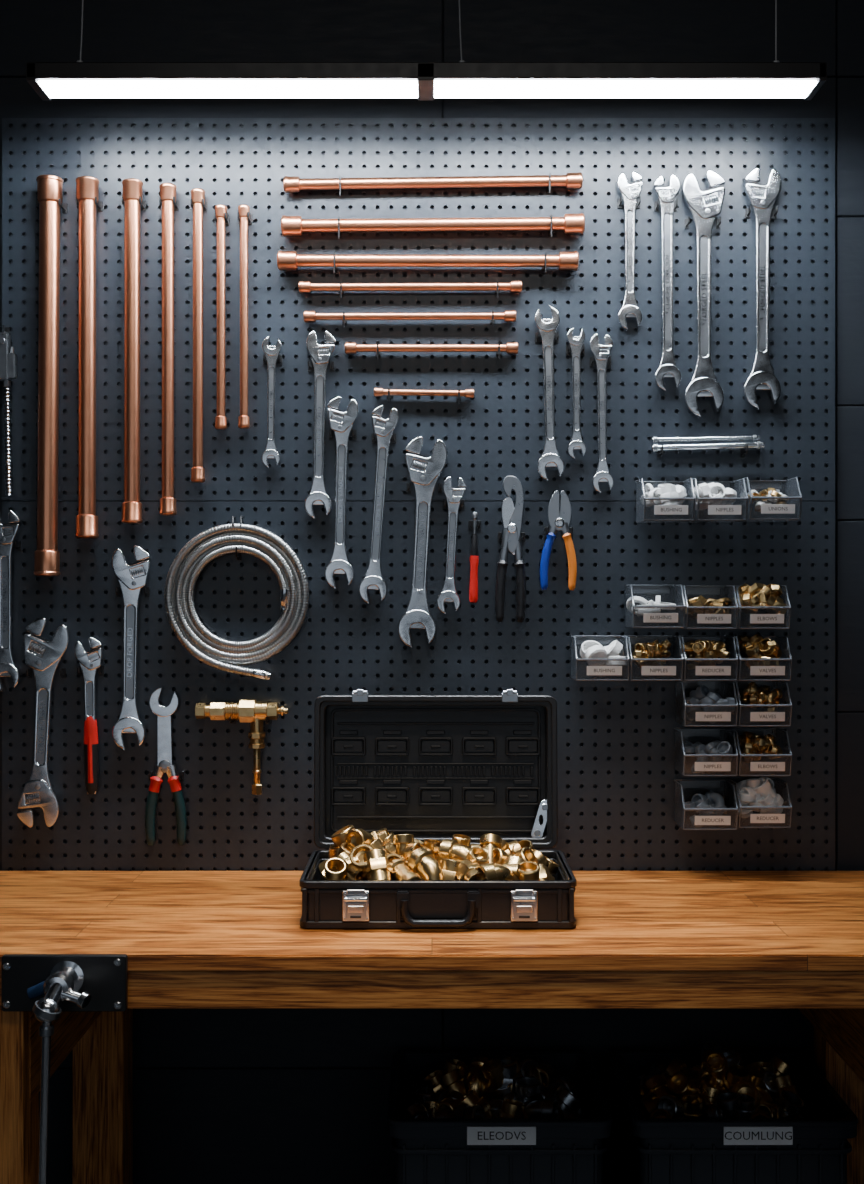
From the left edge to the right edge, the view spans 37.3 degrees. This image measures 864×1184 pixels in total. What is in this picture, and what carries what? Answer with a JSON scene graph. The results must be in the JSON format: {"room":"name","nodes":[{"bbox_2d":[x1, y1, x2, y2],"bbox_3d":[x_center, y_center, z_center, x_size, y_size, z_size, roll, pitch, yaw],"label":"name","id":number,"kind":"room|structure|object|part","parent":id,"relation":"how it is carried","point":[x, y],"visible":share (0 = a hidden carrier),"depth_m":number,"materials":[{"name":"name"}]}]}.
{"room":"plumbing workshop","nodes":[
{"label":"plumbing workshop","id":0,"kind":"room"},
{"bbox_2d":[0,0,863,1183],"bbox_3d":[0.000,0.006,2.614,4.400,2.900,0.092,0,0,0],"label":"wall","id":1,"kind":"structure","parent":0,"point":[221,1096],"depth_m":2.57,"materials":[{"name":"paint"}]},
{"bbox_2d":[2,118,834,870],"bbox_3d":[-0.027,-0.175,2.541,1.666,1.546,0.051,0,0,0],"label":"pegboard","id":2,"kind":"object","parent":1,"relation":"attached to","point":[31,146],"depth_m":2.56,"materials":[{"name":"paint"}]},
{"bbox_2d":[0,325,16,494],"bbox_3d":[-0.843,-0.361,2.543,0.035,0.338,0.034,0,0,0],"label":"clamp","id":3,"kind":"object","parent":2,"relation":"hanging from","point":[8,358],"visible":1,"depth_m":2.54,"materials":[{"name":"grey metal"}]},
{"bbox_2d":[0,510,20,691],"bbox_3d":[-0.848,0.018,2.548,0.061,0.361,0.024,0,0,0],"label":"wrench","id":4,"kind":"object","parent":2,"relation":"hanging from","point":[9,531],"visible":1,"depth_m":2.54,"materials":[{"name":"silver metal"}]},
{"bbox_2d":[17,618,69,827],"bbox_3d":[-0.773,0.260,2.548,0.104,0.418,0.024,0,0,0],"label":"wrench","id":5,"kind":"object","parent":2,"relation":"hanging from","point":[44,656],"visible":1,"depth_m":2.54,"materials":[{"name":"silver metal"}]},
{"bbox_2d":[34,175,66,575],"bbox_3d":[-0.758,-0.425,2.533,0.057,0.787,0.054,0,0,0],"label":"copper pipe","id":6,"kind":"object","parent":2,"relation":"attached to","point":[49,187],"visible":1,"depth_m":2.51,"materials":[{"name":"orange metal"}]},
{"bbox_2d":[75,176,102,537],"bbox_3d":[-0.682,-0.462,2.536,0.047,0.711,0.049,0,0,0],"label":"copper pipe","id":7,"kind":"object","parent":2,"relation":"attached to","point":[87,187],"visible":1,"depth_m":2.52,"materials":[{"name":"orange metal"}]},
{"bbox_2d":[74,637,103,793],"bbox_3d":[-0.682,0.246,2.547,0.056,0.312,0.027,0,0,0],"label":"wrench","id":8,"kind":"object","parent":2,"relation":"hanging from","point":[90,661],"visible":1,"depth_m":2.54,"materials":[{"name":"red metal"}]},
{"bbox_2d":[112,545,150,750],"bbox_3d":[-0.598,0.111,2.548,0.076,0.409,0.024,0,0,0],"label":"wrench","id":9,"kind":"object","parent":2,"relation":"hanging from","point":[133,577],"visible":1,"depth_m":2.54,"materials":[{"name":"silver metal"}]},
{"bbox_2d":[121,178,145,522],"bbox_3d":[-0.593,-0.475,2.538,0.044,0.678,0.044,0,0,0],"label":"copper pipe","id":10,"kind":"object","parent":2,"relation":"attached to","point":[131,187],"visible":1,"depth_m":2.52,"materials":[{"name":"orange metal"}]},
{"bbox_2d":[145,687,185,845],"bbox_3d":[-0.529,0.346,2.546,0.083,0.315,0.027,0,0,0],"label":"pliers","id":11,"kind":"object","parent":2,"relation":"hanging from","point":[164,764],"visible":1,"depth_m":2.54,"materials":[{"name":"silver metal"}]},
{"bbox_2d":[159,183,178,514],"bbox_3d":[-0.524,-0.480,2.542,0.037,0.655,0.037,0,0,0],"label":"copper pipe","id":12,"kind":"object","parent":2,"relation":"attached to","point":[167,199],"visible":1,"depth_m":2.53,"materials":[{"name":"orange metal"}]},
{"bbox_2d":[190,188,207,481],"bbox_3d":[-0.465,-0.508,2.544,0.033,0.580,0.032,0,0,0],"label":"copper pipe","id":13,"kind":"object","parent":2,"relation":"attached to","point":[198,204],"visible":1,"depth_m":2.53,"materials":[{"name":"orange metal"}]},
{"bbox_2d":[214,205,229,429],"bbox_3d":[-0.419,-0.546,2.546,0.030,0.443,0.028,0,0,0],"label":"copper pipe","id":14,"kind":"object","parent":2,"relation":"attached to","point":[221,218],"visible":1,"depth_m":2.54,"materials":[{"name":"orange metal"}]},
{"bbox_3d":[-0.388,0.011,2.538,0.286,0.324,0.044,0,0,0],"label":"braided hose coil","id":15,"kind":"part","parent":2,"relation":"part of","materials":[{"name":"silver metal"}]},
{"bbox_2d":[195,700,287,794],"bbox_3d":[-0.376,0.307,2.535,0.182,0.186,0.050,0,0,0],"label":"angle valve","id":16,"kind":"object","parent":2,"relation":"attached to","point":[253,712],"visible":1,"depth_m":2.52,"materials":[{"name":"gold metal"}]},
{"bbox_2d":[237,205,251,428],"bbox_3d":[-0.374,-0.547,2.547,0.029,0.441,0.027,0,0,0],"label":"copper pipe","id":17,"kind":"object","parent":2,"relation":"attached to","point":[243,214],"visible":1,"depth_m":2.54,"materials":[{"name":"orange metal"}]},
{"bbox_2d":[262,336,281,467],"bbox_3d":[-0.319,-0.377,2.548,0.040,0.263,0.024,0,0,0],"label":"wrench","id":18,"kind":"object","parent":2,"relation":"hanging from","point":[271,355],"visible":1,"depth_m":2.54,"materials":[{"name":"silver metal"}]},
{"bbox_2d":[304,331,335,519],"bbox_3d":[-0.222,-0.331,2.548,0.062,0.375,0.024,0,0,0],"label":"wrench","id":19,"kind":"object","parent":2,"relation":"hanging from","point":[320,354],"visible":1,"depth_m":2.54,"materials":[{"name":"silver metal"}]},
{"bbox_2d":[324,396,358,588],"bbox_3d":[-0.180,-0.197,2.548,0.067,0.385,0.024,0,0,0],"label":"wrench","id":20,"kind":"object","parent":2,"relation":"hanging from","point":[341,423],"visible":1,"depth_m":2.54,"materials":[{"name":"silver metal"}]},
{"bbox_2d":[359,405,398,603],"bbox_3d":[-0.106,-0.173,2.548,0.080,0.396,0.024,0,0,0],"label":"wrench","id":21,"kind":"object","parent":2,"relation":"hanging from","point":[383,428],"visible":1,"depth_m":2.54,"materials":[{"name":"silver metal"}]},
{"bbox_2d":[304,310,515,326],"bbox_3d":[-0.044,-0.543,2.546,0.422,0.036,0.028,0,0,0],"label":"copper pipe","id":22,"kind":"object","parent":2,"relation":"attached to","point":[508,315],"visible":1,"depth_m":2.54,"materials":[{"name":"orange metal"}]},
{"bbox_2d":[299,281,521,297],"bbox_3d":[-0.043,-0.601,2.546,0.444,0.036,0.028,0,0,0],"label":"copper pipe","id":23,"kind":"object","parent":2,"relation":"attached to","point":[304,286],"visible":1,"depth_m":2.54,"materials":[{"name":"orange metal"}]},
{"bbox_2d":[398,436,446,647],"bbox_3d":[-0.019,-0.099,2.548,0.098,0.423,0.024,0,0,0],"label":"wrench","id":24,"kind":"object","parent":2,"relation":"hanging from","point":[424,472],"visible":1,"depth_m":2.54,"materials":[{"name":"silver metal"}]},
{"bbox_2d":[374,387,473,403],"bbox_3d":[-0.016,-0.390,2.548,0.199,0.034,0.024,0,0,0],"label":"copper pipe","id":25,"kind":"object","parent":2,"relation":"attached to","point":[468,393],"visible":1,"depth_m":2.54,"materials":[{"name":"orange metal"}]},
{"bbox_2d":[277,251,578,273],"bbox_3d":[-0.008,-0.652,2.539,0.595,0.048,0.041,0,0,0],"label":"copper pipe","id":26,"kind":"object","parent":2,"relation":"attached to","point":[286,260],"visible":1,"depth_m":2.53,"materials":[{"name":"orange metal"}]},
{"bbox_2d":[345,342,517,358],"bbox_3d":[-0.001,-0.479,2.546,0.344,0.035,0.028,0,0,0],"label":"copper pipe","id":27,"kind":"object","parent":2,"relation":"attached to","point":[350,347],"visible":1,"depth_m":2.54,"materials":[{"name":"orange metal"}]},
{"bbox_2d":[281,213,584,238],"bbox_3d":[0.002,-0.724,2.538,0.599,0.053,0.043,0,0,0],"label":"copper pipe","id":28,"kind":"object","parent":2,"relation":"attached to","point":[570,223],"visible":1,"depth_m":2.52,"materials":[{"name":"orange metal"}]},
{"bbox_2d":[283,172,582,195],"bbox_3d":[0.002,-0.808,2.542,0.592,0.049,0.036,0,0,0],"label":"copper pipe","id":29,"kind":"object","parent":2,"relation":"attached to","point":[570,180],"visible":1,"depth_m":2.53,"materials":[{"name":"orange metal"}]},
{"bbox_2d":[437,477,466,613],"bbox_3d":[0.039,-0.092,2.548,0.059,0.274,0.024,0,0,0],"label":"wrench","id":30,"kind":"object","parent":2,"relation":"hanging from","point":[454,496],"visible":1,"depth_m":2.54,"materials":[{"name":"silver metal"}]},
{"bbox_2d":[469,512,480,602],"bbox_3d":[0.086,-0.069,2.549,0.025,0.181,0.023,0,0,0],"label":"screwdriver","id":31,"kind":"object","parent":2,"relation":"hanging from","point":[474,558],"visible":1,"depth_m":2.54,"materials":[{"name":"red plastic"}]},
{"bbox_2d":[495,476,525,621],"bbox_3d":[0.156,-0.085,2.547,0.061,0.291,0.026,0,0,0],"label":"pliers","id":32,"kind":"object","parent":2,"relation":"hanging from","point":[512,538],"visible":1,"depth_m":2.54,"materials":[{"name":"grey metal"}]},
{"bbox_2d":[534,305,564,481],"bbox_3d":[0.234,-0.394,2.548,0.059,0.350,0.024,0,0,0],"label":"wrench","id":33,"kind":"object","parent":2,"relation":"hanging from","point":[547,328],"visible":1,"depth_m":2.54,"materials":[{"name":"silver metal"}]},
{"bbox_2d":[540,490,576,589],"bbox_3d":[0.251,-0.102,2.547,0.073,0.199,0.026,0,0,0],"label":"pliers","id":34,"kind":"object","parent":2,"relation":"hanging from","point":[558,520],"visible":1,"depth_m":2.54,"materials":[{"name":"multicoloured metal"}]},
{"bbox_2d":[566,327,585,458],"bbox_3d":[0.287,-0.395,2.548,0.039,0.263,0.024,0,0,0],"label":"wrench","id":35,"kind":"object","parent":2,"relation":"hanging from","point":[576,347],"visible":1,"depth_m":2.54,"materials":[{"name":"silver metal"}]},
{"bbox_2d":[570,635,629,680],"bbox_3d":[0.327,0.129,2.504,0.103,0.084,0.111,0,0,0],"label":"bin","id":36,"kind":"object","parent":2,"relation":"hanging from","point":[606,660],"visible":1,"depth_m":2.48,"materials":[{"name":"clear plastic"}]},
{"bbox_2d":[590,333,613,493],"bbox_3d":[0.338,-0.355,2.548,0.047,0.318,0.024,0,0,0],"label":"wrench","id":37,"kind":"object","parent":2,"relation":"hanging from","point":[600,352],"visible":1,"depth_m":2.54,"materials":[{"name":"silver metal"}]},
{"bbox_2d":[617,171,642,330],"bbox_3d":[0.394,-0.678,2.548,0.050,0.316,0.024,0,0,0],"label":"wrench","id":38,"kind":"object","parent":2,"relation":"hanging from","point":[630,192],"visible":1,"depth_m":2.54,"materials":[{"name":"silver metal"}]},
{"bbox_2d":[623,635,683,680],"bbox_3d":[0.431,0.129,2.504,0.101,0.084,0.111,0,0,0],"label":"bin","id":39,"kind":"object","parent":2,"relation":"attached to","point":[649,651],"visible":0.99,"depth_m":2.48,"materials":[{"name":"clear plastic"}]},
{"bbox_2d":[625,584,685,627],"bbox_3d":[0.435,0.027,2.504,0.102,0.084,0.111,0,0,0],"label":"bin","id":40,"kind":"object","parent":2,"relation":"attached to","point":[650,610],"visible":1,"depth_m":2.48,"materials":[{"name":"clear plastic"}]},
{"bbox_2d":[635,478,695,520],"bbox_3d":[0.455,-0.179,2.504,0.099,0.084,0.111,0,0,0],"label":"bin","id":41,"kind":"object","parent":2,"relation":"attached to","point":[667,497],"visible":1,"depth_m":2.47,"materials":[{"name":"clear plastic"}]},
{"bbox_2d":[653,174,681,391],"bbox_3d":[0.468,-0.614,2.548,0.055,0.432,0.024,0,0,0],"label":"wrench","id":42,"kind":"object","parent":2,"relation":"hanging from","point":[666,195],"visible":1,"depth_m":2.54,"materials":[{"name":"silver metal"}]},
{"bbox_2d":[682,170,724,417],"bbox_3d":[0.540,-0.593,2.548,0.084,0.493,0.024,0,0,0],"label":"wrench","id":43,"kind":"object","parent":2,"relation":"hanging from","point":[704,206],"visible":1,"depth_m":2.54,"materials":[{"name":"silver metal"}]},
{"bbox_2d":[674,779,737,829],"bbox_3d":[0.534,0.419,2.504,0.105,0.091,0.111,0,0,0],"label":"bin","id":44,"kind":"object","parent":2,"relation":"attached to","point":[710,806],"visible":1,"depth_m":2.48,"materials":[{"name":"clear plastic"}]},
{"bbox_2d":[674,727,737,775],"bbox_3d":[0.534,0.314,2.504,0.105,0.087,0.111,0,0,0],"label":"bin","id":45,"kind":"object","parent":2,"relation":"attached to","point":[717,755],"visible":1,"depth_m":2.48,"materials":[{"name":"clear plastic"}]},
{"bbox_2d":[676,679,737,726],"bbox_3d":[0.535,0.216,2.504,0.103,0.084,0.111,0,0,0],"label":"bin","id":46,"kind":"object","parent":2,"relation":"attached to","point":[702,704],"visible":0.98,"depth_m":2.47,"materials":[{"name":"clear plastic"}]},
{"bbox_2d":[675,635,738,680],"bbox_3d":[0.535,0.129,2.504,0.103,0.084,0.111,0,0,0],"label":"bin","id":47,"kind":"object","parent":2,"relation":"attached to","point":[707,651],"visible":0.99,"depth_m":2.48,"materials":[{"name":"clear plastic"}]},
{"bbox_2d":[677,585,738,628],"bbox_3d":[0.537,0.029,2.504,0.099,0.084,0.111,0,0,0],"label":"bin","id":48,"kind":"object","parent":2,"relation":"hanging from","point":[715,611],"visible":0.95,"depth_m":2.48,"materials":[{"name":"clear plastic"}]},
{"bbox_2d":[652,435,764,457],"bbox_3d":[0.547,-0.290,2.540,0.222,0.045,0.040,0,0,0],"label":"rods","id":49,"kind":"object","parent":2,"relation":"attached to","point":[742,446],"visible":1,"depth_m":2.53,"materials":[{"name":"silver metal"}]},
{"bbox_2d":[687,478,748,520],"bbox_3d":[0.556,-0.179,2.504,0.101,0.084,0.111,0,0,0],"label":"bin","id":50,"kind":"object","parent":2,"relation":"attached to","point":[721,497],"visible":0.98,"depth_m":2.48,"materials":[{"name":"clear plastic"}]},
{"bbox_2d":[728,777,791,827],"bbox_3d":[0.640,0.407,2.504,0.101,0.094,0.111,0,0,0],"label":"bin","id":51,"kind":"object","parent":2,"relation":"attached to","point":[757,794],"visible":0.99,"depth_m":2.48,"materials":[{"name":"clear plastic"}]},
{"bbox_2d":[728,727,791,775],"bbox_3d":[0.640,0.312,2.504,0.101,0.084,0.111,0,0,0],"label":"bin","id":52,"kind":"object","parent":2,"relation":"hanging from","point":[754,745],"visible":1,"depth_m":2.48,"materials":[{"name":"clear plastic"}]},
{"bbox_2d":[728,634,791,680],"bbox_3d":[0.640,0.126,2.504,0.101,0.089,0.111,0,0,0],"label":"bin","id":53,"kind":"object","parent":2,"relation":"attached to","point":[762,652],"visible":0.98,"depth_m":2.48,"materials":[{"name":"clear plastic"}]},
{"bbox_2d":[732,679,791,726],"bbox_3d":[0.640,0.216,2.504,0.101,0.084,0.111,0,0,0],"label":"bin","id":54,"kind":"object","parent":2,"relation":"attached to","point":[756,694],"visible":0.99,"depth_m":2.48,"materials":[{"name":"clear plastic"}]},
{"bbox_2d":[733,583,790,628],"bbox_3d":[0.640,0.027,2.504,0.102,0.089,0.111,0,0,0],"label":"bin","id":55,"kind":"object","parent":2,"relation":"hanging from","point":[757,596],"visible":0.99,"depth_m":2.47,"materials":[{"name":"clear plastic"}]},
{"bbox_2d":[743,167,781,409],"bbox_3d":[0.657,-0.603,2.548,0.075,0.482,0.024,0,0,0],"label":"wrench","id":56,"kind":"object","parent":2,"relation":"hanging from","point":[761,197],"visible":1,"depth_m":2.54,"materials":[{"name":"silver metal"}]},
{"bbox_2d":[739,477,801,519],"bbox_3d":[0.660,-0.181,2.504,0.099,0.084,0.111,0,0,0],"label":"bin","id":57,"kind":"object","parent":2,"relation":"attached to","point":[770,493],"visible":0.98,"depth_m":2.48,"materials":[{"name":"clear plastic"}]},
{"bbox_3d":[0.000,-1.494,0.560,4.400,0.100,4.200,0,0,0],"label":"ceiling","id":58,"kind":"structure","parent":0,"visible":0},
{"bbox_2d":[26,0,826,100],"bbox_3d":[-0.010,-1.181,2.346,1.438,0.525,0.097,0,0,0],"label":"linear pendant light","id":59,"kind":"object","parent":58,"relation":"hanging from","point":[424,81],"visible":1,"depth_m":2.30,"materials":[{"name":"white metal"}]},
{"bbox_3d":[0.000,1.506,0.560,4.400,0.100,4.200,0,0,0],"label":"floor","id":60,"kind":"structure","parent":0,"visible":0},
{"bbox_2d":[0,871,863,1183],"bbox_3d":[0.000,1.006,2.258,2.300,0.900,0.596,0,0,0],"label":"workbench","id":61,"kind":"object","parent":60,"relation":"on","point":[189,939],"visible":0.73,"depth_m":2.06,"materials":[{"name":"brown wood"}]},
{"bbox_2d":[1,954,127,1183],"bbox_3d":[-0.561,0.741,1.912,0.190,0.374,0.095,0,0,0],"label":"faucet","id":62,"kind":"object","parent":61,"relation":"attached to","point":[47,986],"visible":1,"depth_m":1.95,"materials":[{"name":"black metal"}]},
{"bbox_3d":[-0.561,0.597,1.954,0.190,0.085,0.010,0,0,0],"label":"mounting plate","id":63,"kind":"part","parent":62,"relation":"part of","materials":[{"name":"black metal"}]},
{"bbox_3d":[0.000,0.611,1.983,2.240,0.060,0.034,0,0,0],"label":"rail","id":64,"kind":"part","parent":61,"relation":"part of","materials":[{"name":"brown wood"}]},
{"bbox_2d":[299,689,576,928],"bbox_3d":[0.010,0.368,2.259,0.460,0.374,0.341,0,0,0],"label":"toolbox","id":65,"kind":"object","parent":61,"relation":"on","point":[431,811],"visible":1,"depth_m":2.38,"materials":[{"name":"black plastic"}]},
{"bbox_3d":[0.007,0.338,2.398,0.452,0.291,0.062,0,0,0],"label":"lid","id":66,"kind":"part","parent":65,"relation":"part of","materials":[{"name":"black plastic"}]},
{"bbox_3d":[0.010,0.520,2.099,0.136,0.057,0.020,0,0,0],"label":"carry handle","id":67,"kind":"part","parent":65,"relation":"part of","materials":[{"name":"black plastic"}]},
{"bbox_3d":[0.273,1.346,2.325,0.945,0.220,0.430,0,0,0],"label":"shelf","id":68,"kind":"object","parent":60,"relation":"on","visible":0},
{"bbox_2d":[387,1051,612,1183],"bbox_3d":[0.117,1.049,2.359,0.390,0.374,0.343,0,0,0],"label":"crate","id":69,"kind":"object","parent":68,"relation":"on","point":[454,1117],"visible":1,"depth_m":2.24,"materials":[{"name":"grey plastic"}]},
{"bbox_2d":[608,1042,857,1183],"bbox_3d":[0.540,1.046,2.359,0.390,0.380,0.343,0,0,0],"label":"crate","id":70,"kind":"object","parent":68,"relation":"on","point":[713,1114],"visible":1,"depth_m":2.27,"materials":[{"name":"grey plastic"}]}
]}

